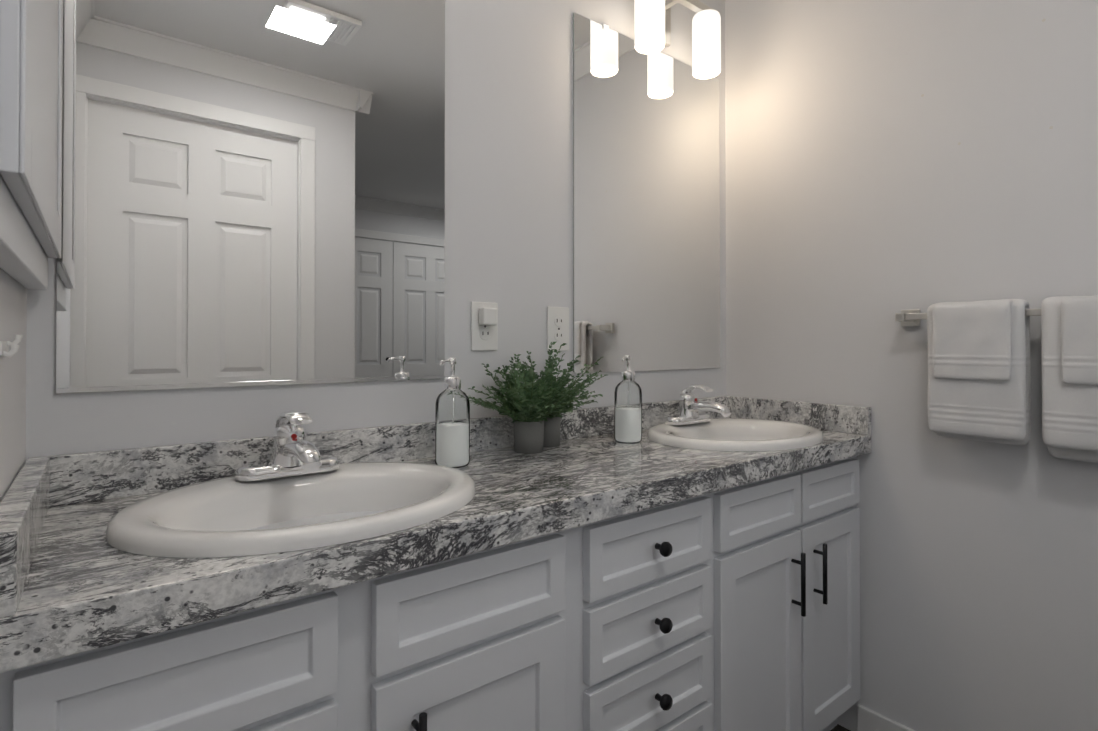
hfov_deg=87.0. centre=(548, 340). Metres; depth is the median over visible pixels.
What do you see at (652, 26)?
sconce
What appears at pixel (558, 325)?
electrical outlet
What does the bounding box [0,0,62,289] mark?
medicine cabinet
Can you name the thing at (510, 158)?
wall
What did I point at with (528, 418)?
potted plant
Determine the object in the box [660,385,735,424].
faucet
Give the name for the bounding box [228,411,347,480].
faucet
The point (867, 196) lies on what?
wall
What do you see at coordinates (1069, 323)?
towel
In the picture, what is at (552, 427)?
potted plant
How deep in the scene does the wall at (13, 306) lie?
0.76 m
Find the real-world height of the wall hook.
0.027 m
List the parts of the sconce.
lamp shade, frame, lamp shade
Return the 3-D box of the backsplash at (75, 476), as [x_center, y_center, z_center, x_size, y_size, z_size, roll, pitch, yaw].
[-0.091,0.226,1.457,1.820,0.078,0.021,0,-1,-38]
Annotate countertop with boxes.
[0,433,870,656]
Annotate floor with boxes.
[830,724,849,730]
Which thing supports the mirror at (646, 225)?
attached to the wall at (510, 158)
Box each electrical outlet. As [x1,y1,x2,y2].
[471,302,497,350]
[547,306,568,350]
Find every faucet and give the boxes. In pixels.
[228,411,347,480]
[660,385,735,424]
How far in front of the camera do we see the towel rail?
1.32 m
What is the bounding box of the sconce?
[635,0,720,78]
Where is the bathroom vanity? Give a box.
[0,449,870,730]
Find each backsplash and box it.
[0,457,51,616]
[39,396,731,504]
[728,397,870,432]
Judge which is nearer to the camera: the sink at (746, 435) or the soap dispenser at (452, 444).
the soap dispenser at (452, 444)
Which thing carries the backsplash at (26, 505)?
attached to the wall at (13, 306)
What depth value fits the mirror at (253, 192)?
1.10 m
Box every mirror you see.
[56,0,444,393]
[573,12,719,373]
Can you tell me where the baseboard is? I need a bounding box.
[857,704,914,730]
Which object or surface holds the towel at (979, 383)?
hanging from the towel rail
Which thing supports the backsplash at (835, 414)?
attached to the wall at (867, 196)
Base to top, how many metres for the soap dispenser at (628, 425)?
0.227 m
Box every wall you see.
[0,268,26,501]
[26,0,725,460]
[725,0,1097,730]
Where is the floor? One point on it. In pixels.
(837, 727)
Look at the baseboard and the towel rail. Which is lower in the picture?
the baseboard
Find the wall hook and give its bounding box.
[0,334,22,356]
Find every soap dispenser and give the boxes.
[435,357,469,467]
[614,355,641,443]
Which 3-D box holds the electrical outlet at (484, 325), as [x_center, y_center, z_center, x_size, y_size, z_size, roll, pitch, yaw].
[-0.150,-0.036,1.408,0.074,0.118,0.033,0,-1,-38]
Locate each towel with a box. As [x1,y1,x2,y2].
[927,299,1030,444]
[1041,296,1097,462]
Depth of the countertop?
0.80 m
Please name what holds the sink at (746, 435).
in the countertop
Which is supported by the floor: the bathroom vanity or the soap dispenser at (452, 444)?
the bathroom vanity
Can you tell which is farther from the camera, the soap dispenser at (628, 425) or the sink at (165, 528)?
the soap dispenser at (628, 425)

